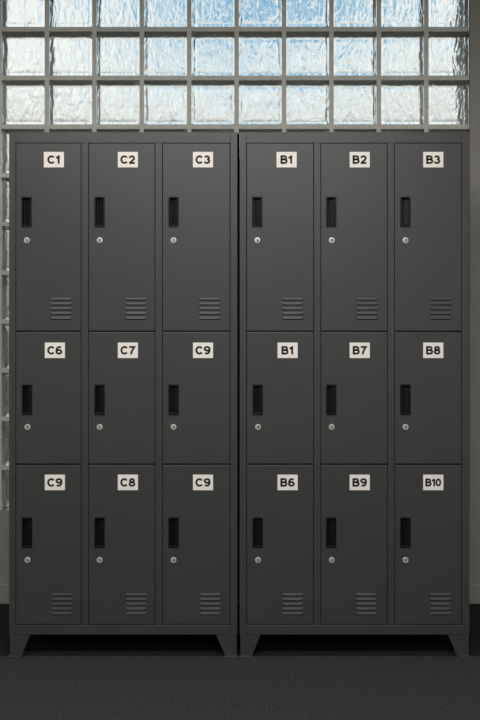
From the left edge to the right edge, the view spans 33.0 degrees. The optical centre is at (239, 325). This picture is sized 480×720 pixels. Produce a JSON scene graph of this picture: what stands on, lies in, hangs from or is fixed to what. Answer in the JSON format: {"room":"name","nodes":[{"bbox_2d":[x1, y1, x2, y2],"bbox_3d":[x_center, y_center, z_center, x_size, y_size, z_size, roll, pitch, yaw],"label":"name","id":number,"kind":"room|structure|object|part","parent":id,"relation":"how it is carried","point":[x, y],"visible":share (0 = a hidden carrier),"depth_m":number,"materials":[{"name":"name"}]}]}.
{"room":"changing room","nodes":[
{"label":"changing room","id":0,"kind":"room"},
{"bbox_2d":[0,656,479,719],"bbox_3d":[-0.300,1.218,-0.288,5.600,0.100,6.308,0,0,0],"label":"floor","id":1,"kind":"structure","parent":0,"point":[31,687],"depth_m":2.60,"materials":[{"name":"grey carpet"}]},
{"bbox_2d":[8,132,239,657],"bbox_3d":[-0.409,0.243,3.080,0.814,1.850,0.464,0,0,0],"label":"locker","id":2,"kind":"object","parent":1,"relation":"on","point":[123,246],"visible":1,"depth_m":2.86,"materials":[{"name":"black metal"}]},
{"bbox_3d":[-0.777,1.126,2.893,0.074,0.072,0.070,0,0,0],"label":"leg","id":3,"kind":"part","parent":2,"relation":"part of","materials":[{"name":"grey metal"}]},
{"bbox_3d":[-0.752,-0.400,2.865,0.036,0.108,0.019,0,0,0],"label":"handle","id":4,"kind":"part","parent":2,"relation":"part of","materials":[{"name":"black plastic"}]},
{"bbox_3d":[-0.750,0.729,2.865,0.036,0.107,0.019,0,0,0],"label":"handle","id":5,"kind":"part","parent":2,"relation":"part of","materials":[{"name":"black plastic"}]},
{"bbox_3d":[-0.750,0.261,2.865,0.036,0.108,0.019,0,0,0],"label":"handle","id":6,"kind":"part","parent":2,"relation":"part of","materials":[{"name":"black plastic"}]},
{"bbox_3d":[-0.675,0.772,2.867,0.228,0.561,0.018,0,0,0],"label":"door","id":7,"kind":"part","parent":2,"relation":"part of","materials":[{"name":"grey metal"}]},
{"bbox_3d":[-0.675,0.255,2.867,0.228,0.464,0.018,0,0,0],"label":"door","id":8,"kind":"part","parent":2,"relation":"part of","materials":[{"name":"grey metal"}]},
{"bbox_3d":[-0.675,-0.312,2.867,0.228,0.661,0.018,0,0,0],"label":"door","id":9,"kind":"part","parent":2,"relation":"part of","materials":[{"name":"grey metal"}]},
{"bbox_3d":[-0.656,-0.584,2.857,0.071,0.055,0.002,0,0,0],"label":"number plate","id":10,"kind":"part","parent":2,"relation":"part of","materials":[{"name":"white plastic"}]},
{"bbox_3d":[-0.652,0.553,2.857,0.071,0.055,0.002,0,0,0],"label":"number plate","id":11,"kind":"part","parent":2,"relation":"part of","materials":[{"name":"white plastic"}]},
{"bbox_3d":[-0.652,0.087,2.857,0.071,0.055,0.002,0,0,0],"label":"number plate","id":12,"kind":"part","parent":2,"relation":"part of","materials":[{"name":"white plastic"}]},
{"bbox_2d":[51,298,71,319],"bbox_3d":[-0.630,-0.059,2.856,0.075,0.078,0.004,0,0,0],"label":"vent","id":13,"kind":"object","parent":2,"relation":"attached to","point":[61,308],"depth_m":2.86,"materials":[{"name":"black metal"}]},
{"bbox_2d":[51,593,72,614],"bbox_3d":[-0.628,0.982,2.857,0.075,0.078,0.003,0,0,0],"label":"vent","id":14,"kind":"object","parent":2,"relation":"attached to","point":[61,603],"depth_m":2.86,"materials":[{"name":"black metal"}]},
{"bbox_3d":[-0.495,0.729,2.865,0.036,0.107,0.019,0,0,0],"label":"handle","id":15,"kind":"part","parent":2,"relation":"part of","materials":[{"name":"black plastic"}]},
{"bbox_3d":[-0.495,0.261,2.865,0.036,0.108,0.019,0,0,0],"label":"handle","id":16,"kind":"part","parent":2,"relation":"part of","materials":[{"name":"black plastic"}]},
{"bbox_3d":[-0.495,-0.400,2.865,0.036,0.108,0.019,0,0,0],"label":"handle","id":17,"kind":"part","parent":2,"relation":"part of","materials":[{"name":"black plastic"}]},
{"bbox_3d":[-0.417,0.772,2.867,0.232,0.561,0.018,0,0,0],"label":"door","id":18,"kind":"part","parent":2,"relation":"part of","materials":[{"name":"grey metal"}]},
{"bbox_3d":[-0.417,0.255,2.867,0.232,0.464,0.018,0,0,0],"label":"door","id":19,"kind":"part","parent":2,"relation":"part of","materials":[{"name":"grey metal"}]},
{"bbox_3d":[-0.417,-0.312,2.867,0.232,0.661,0.018,0,0,0],"label":"door","id":20,"kind":"part","parent":2,"relation":"part of","materials":[{"name":"grey metal"}]},
{"bbox_3d":[-0.413,1.073,3.083,0.757,0.034,0.451,0,0,0],"label":"rail","id":21,"kind":"part","parent":2,"relation":"part of","materials":[{"name":"grey metal"}]},
{"bbox_3d":[-0.395,0.553,2.857,0.071,0.055,0.002,0,0,0],"label":"number plate","id":22,"kind":"part","parent":2,"relation":"part of","materials":[{"name":"white plastic"}]},
{"bbox_3d":[-0.395,0.087,2.857,0.071,0.055,0.002,0,0,0],"label":"number plate","id":23,"kind":"part","parent":2,"relation":"part of","materials":[{"name":"white plastic"}]},
{"bbox_3d":[-0.395,-0.584,2.857,0.071,0.055,0.002,0,0,0],"label":"number plate","id":24,"kind":"part","parent":2,"relation":"part of","materials":[{"name":"white plastic"}]},
{"bbox_2d":[125,298,146,319],"bbox_3d":[-0.367,-0.059,2.856,0.075,0.078,0.004,0,0,0],"label":"vent","id":25,"kind":"object","parent":2,"relation":"attached to","point":[135,308],"depth_m":2.86,"materials":[{"name":"black metal"}]},
{"bbox_2d":[126,593,146,614],"bbox_3d":[-0.366,0.982,2.857,0.075,0.078,0.003,0,0,0],"label":"vent","id":26,"kind":"object","parent":2,"relation":"attached to","point":[136,603],"depth_m":2.86,"materials":[{"name":"black metal"}]},
{"bbox_3d":[-0.234,0.729,2.865,0.036,0.107,0.019,0,0,0],"label":"handle","id":27,"kind":"part","parent":2,"relation":"part of","materials":[{"name":"black plastic"}]},
{"bbox_3d":[-0.234,0.261,2.865,0.036,0.108,0.019,0,0,0],"label":"handle","id":28,"kind":"part","parent":2,"relation":"part of","materials":[{"name":"black plastic"}]},
{"bbox_3d":[-0.234,-0.400,2.865,0.036,0.108,0.019,0,0,0],"label":"handle","id":29,"kind":"part","parent":2,"relation":"part of","materials":[{"name":"black plastic"}]},
{"bbox_3d":[-0.154,0.772,2.867,0.237,0.561,0.018,0,0,0],"label":"door","id":30,"kind":"part","parent":2,"relation":"part of","materials":[{"name":"grey metal"}]},
{"bbox_3d":[-0.154,0.255,2.867,0.237,0.464,0.018,0,0,0],"label":"door","id":31,"kind":"part","parent":2,"relation":"part of","materials":[{"name":"grey metal"}]},
{"bbox_3d":[-0.154,-0.312,2.867,0.237,0.661,0.018,0,0,0],"label":"door","id":32,"kind":"part","parent":2,"relation":"part of","materials":[{"name":"grey metal"}]},
{"bbox_3d":[-0.130,0.553,2.857,0.071,0.055,0.002,0,0,0],"label":"number plate","id":33,"kind":"part","parent":2,"relation":"part of","materials":[{"name":"white plastic"}]},
{"bbox_3d":[-0.130,0.087,2.857,0.071,0.055,0.002,0,0,0],"label":"number plate","id":34,"kind":"part","parent":2,"relation":"part of","materials":[{"name":"white plastic"}]},
{"bbox_3d":[-0.130,-0.584,2.857,0.071,0.055,0.002,0,0,0],"label":"number plate","id":35,"kind":"part","parent":2,"relation":"part of","materials":[{"name":"white plastic"}]},
{"bbox_2d":[199,298,219,319],"bbox_3d":[-0.107,-0.059,2.856,0.075,0.078,0.004,0,0,0],"label":"vent","id":36,"kind":"object","parent":2,"relation":"attached to","point":[209,308],"depth_m":2.86,"materials":[{"name":"black metal"}]},
{"bbox_2d":[200,593,220,614],"bbox_3d":[-0.105,0.982,2.857,0.075,0.078,0.003,0,0,0],"label":"vent","id":37,"kind":"object","parent":2,"relation":"attached to","point":[210,603],"depth_m":2.86,"materials":[{"name":"black metal"}]},
{"bbox_3d":[-0.047,1.126,2.893,0.076,0.072,0.070,0,0,0],"label":"leg","id":38,"kind":"part","parent":2,"relation":"part of","materials":[{"name":"grey metal"}]},
{"bbox_2d":[238,132,470,657],"bbox_3d":[0.401,0.243,3.080,0.820,1.850,0.464,0,0,0],"label":"locker","id":39,"kind":"object","parent":1,"relation":"on","point":[353,247],"visible":1,"depth_m":2.86,"materials":[{"name":"black metal"}]},
{"bbox_3d":[0.036,1.126,2.893,0.074,0.072,0.070,0,0,0],"label":"leg","id":40,"kind":"part","parent":39,"relation":"part of","materials":[{"name":"grey metal"}]},
{"bbox_3d":[0.060,-0.400,2.865,0.036,0.108,0.019,0,0,0],"label":"handle","id":41,"kind":"part","parent":39,"relation":"part of","materials":[{"name":"black plastic"}]},
{"bbox_3d":[0.062,0.729,2.865,0.036,0.107,0.019,0,0,0],"label":"handle","id":42,"kind":"part","parent":39,"relation":"part of","materials":[{"name":"black plastic"}]},
{"bbox_3d":[0.062,0.261,2.865,0.036,0.108,0.019,0,0,0],"label":"handle","id":43,"kind":"part","parent":39,"relation":"part of","materials":[{"name":"black plastic"}]},
{"bbox_3d":[0.141,0.772,2.867,0.235,0.561,0.018,0,0,0],"label":"door","id":44,"kind":"part","parent":39,"relation":"part of","materials":[{"name":"grey metal"}]},
{"bbox_3d":[0.141,0.255,2.867,0.235,0.464,0.018,0,0,0],"label":"door","id":45,"kind":"part","parent":39,"relation":"part of","materials":[{"name":"grey metal"}]},
{"bbox_3d":[0.141,-0.312,2.867,0.235,0.661,0.018,0,0,0],"label":"door","id":46,"kind":"part","parent":39,"relation":"part of","materials":[{"name":"grey metal"}]},
{"bbox_3d":[0.164,-0.584,2.857,0.071,0.055,0.002,0,0,0],"label":"number plate","id":47,"kind":"part","parent":39,"relation":"part of","materials":[{"name":"white plastic"}]},
{"bbox_3d":[0.168,0.553,2.857,0.071,0.055,0.002,0,0,0],"label":"number plate","id":48,"kind":"part","parent":39,"relation":"part of","materials":[{"name":"white plastic"}]},
{"bbox_3d":[0.168,0.087,2.857,0.071,0.055,0.002,0,0,0],"label":"number plate","id":49,"kind":"part","parent":39,"relation":"part of","materials":[{"name":"white plastic"}]},
{"bbox_2d":[282,593,302,614],"bbox_3d":[0.185,0.982,2.857,0.075,0.078,0.003,0,0,0],"label":"vent","id":50,"kind":"object","parent":39,"relation":"attached to","point":[292,603],"depth_m":2.86,"materials":[{"name":"black metal"}]},
{"bbox_2d":[282,298,302,319],"bbox_3d":[0.185,-0.059,2.856,0.075,0.078,0.004,0,0,0],"label":"vent","id":51,"kind":"object","parent":39,"relation":"attached to","point":[292,308],"depth_m":2.86,"materials":[{"name":"black metal"}]},
{"bbox_3d":[0.321,0.729,2.865,0.036,0.107,0.019,0,0,0],"label":"handle","id":52,"kind":"part","parent":39,"relation":"part of","materials":[{"name":"black plastic"}]},
{"bbox_3d":[0.321,0.261,2.865,0.036,0.108,0.019,0,0,0],"label":"handle","id":53,"kind":"part","parent":39,"relation":"part of","materials":[{"name":"black plastic"}]},
{"bbox_3d":[0.321,-0.400,2.865,0.036,0.108,0.019,0,0,0],"label":"handle","id":54,"kind":"part","parent":39,"relation":"part of","materials":[{"name":"black plastic"}]},
{"bbox_3d":[0.402,0.772,2.867,0.233,0.561,0.018,0,0,0],"label":"door","id":55,"kind":"part","parent":39,"relation":"part of","materials":[{"name":"grey metal"}]},
{"bbox_3d":[0.402,0.255,2.867,0.233,0.464,0.018,0,0,0],"label":"door","id":56,"kind":"part","parent":39,"relation":"part of","materials":[{"name":"grey metal"}]},
{"bbox_3d":[0.402,-0.312,2.867,0.233,0.661,0.018,0,0,0],"label":"door","id":57,"kind":"part","parent":39,"relation":"part of","materials":[{"name":"grey metal"}]},
{"bbox_3d":[0.402,1.073,3.083,0.760,0.034,0.451,0,0,0],"label":"rail","id":58,"kind":"part","parent":39,"relation":"part of","materials":[{"name":"grey metal"}]},
{"bbox_3d":[0.422,0.553,2.857,0.071,0.055,0.002,0,0,0],"label":"number plate","id":59,"kind":"part","parent":39,"relation":"part of","materials":[{"name":"white plastic"}]},
{"bbox_3d":[0.422,0.087,2.857,0.071,0.055,0.002,0,0,0],"label":"number plate","id":60,"kind":"part","parent":39,"relation":"part of","materials":[{"name":"white plastic"}]},
{"bbox_3d":[0.422,-0.584,2.857,0.071,0.055,0.002,0,0,0],"label":"number plate","id":61,"kind":"part","parent":39,"relation":"part of","materials":[{"name":"white plastic"}]},
{"bbox_2d":[356,593,376,614],"bbox_3d":[0.445,0.982,2.857,0.075,0.078,0.003,0,0,0],"label":"vent","id":62,"kind":"object","parent":39,"relation":"attached to","point":[366,603],"depth_m":2.86,"materials":[{"name":"black metal"}]},
{"bbox_2d":[356,298,377,319],"bbox_3d":[0.448,-0.059,2.856,0.075,0.078,0.004,0,0,0],"label":"vent","id":63,"kind":"object","parent":39,"relation":"attached to","point":[366,308],"depth_m":2.86,"materials":[{"name":"black metal"}]},
{"bbox_3d":[0.583,0.729,2.865,0.036,0.107,0.019,0,0,0],"label":"handle","id":64,"kind":"part","parent":39,"relation":"part of","materials":[{"name":"black plastic"}]},
{"bbox_3d":[0.583,0.261,2.865,0.036,0.108,0.019,0,0,0],"label":"handle","id":65,"kind":"part","parent":39,"relation":"part of","materials":[{"name":"black plastic"}]},
{"bbox_3d":[0.583,-0.400,2.865,0.036,0.108,0.019,0,0,0],"label":"handle","id":66,"kind":"part","parent":39,"relation":"part of","materials":[{"name":"black plastic"}]},
{"bbox_3d":[0.663,0.772,2.867,0.235,0.561,0.018,0,0,0],"label":"door","id":67,"kind":"part","parent":39,"relation":"part of","materials":[{"name":"grey metal"}]},
{"bbox_3d":[0.663,0.255,2.867,0.235,0.464,0.018,0,0,0],"label":"door","id":68,"kind":"part","parent":39,"relation":"part of","materials":[{"name":"grey metal"}]},
{"bbox_3d":[0.663,-0.312,2.867,0.235,0.661,0.018,0,0,0],"label":"door","id":69,"kind":"part","parent":39,"relation":"part of","materials":[{"name":"grey metal"}]},
{"bbox_3d":[0.681,0.553,2.857,0.071,0.055,0.002,0,0,0],"label":"number plate","id":70,"kind":"part","parent":39,"relation":"part of","materials":[{"name":"white plastic"}]},
{"bbox_3d":[0.681,0.087,2.857,0.071,0.055,0.002,0,0,0],"label":"number plate","id":71,"kind":"part","parent":39,"relation":"part of","materials":[{"name":"white plastic"}]},
{"bbox_3d":[0.681,-0.584,2.857,0.071,0.055,0.002,0,0,0],"label":"number plate","id":72,"kind":"part","parent":39,"relation":"part of","materials":[{"name":"white plastic"}]},
{"bbox_2d":[430,593,450,614],"bbox_3d":[0.706,0.982,2.857,0.075,0.078,0.003,0,0,0],"label":"vent","id":73,"kind":"object","parent":39,"relation":"attached to","point":[440,603],"depth_m":2.86,"materials":[{"name":"black metal"}]},
{"bbox_2d":[430,298,451,319],"bbox_3d":[0.708,-0.059,2.856,0.075,0.078,0.004,0,0,0],"label":"vent","id":74,"kind":"object","parent":39,"relation":"attached to","point":[440,308],"depth_m":2.86,"materials":[{"name":"black metal"}]},
{"bbox_3d":[0.771,1.126,2.893,0.076,0.072,0.070,0,0,0],"label":"leg","id":75,"kind":"part","parent":39,"relation":"part of","materials":[{"name":"grey metal"}]},
{"bbox_2d":[0,0,479,583],"bbox_3d":[-0.300,-0.182,3.508,5.400,2.900,0.200,0,0,0],"label":"wall","id":76,"kind":"structure","parent":0,"point":[474,5],"depth_m":3.41,"materials":[{"name":"grey paint"}]},
{"bbox_2d":[0,0,468,509],"bbox_3d":[-0.724,-0.343,3.456,3.380,2.244,0.080,0,0,0],"label":"window","id":77,"kind":"structure","parent":76,"relation":"in","point":[238,66],"depth_m":3.42,"materials":[{"name":"clear glass"}]},
{"bbox_2d":[0,604,479,655],"bbox_3d":[-0.300,1.218,3.137,5.600,0.100,0.542,0,0,0],"label":"trim","id":78,"kind":"structure","parent":76,"relation":"attached to","point":[36,645],"depth_m":2.97,"materials":[{"name":"black rubber"}]},
{"bbox_2d":[0,584,479,603],"bbox_3d":[-0.300,1.126,3.403,5.400,0.084,0.010,0,0,0],"label":"baseboard","id":79,"kind":"structure","parent":76,"relation":"attached to","point":[474,589],"depth_m":3.40,"materials":[{"name":"grey paint"}]}
]}

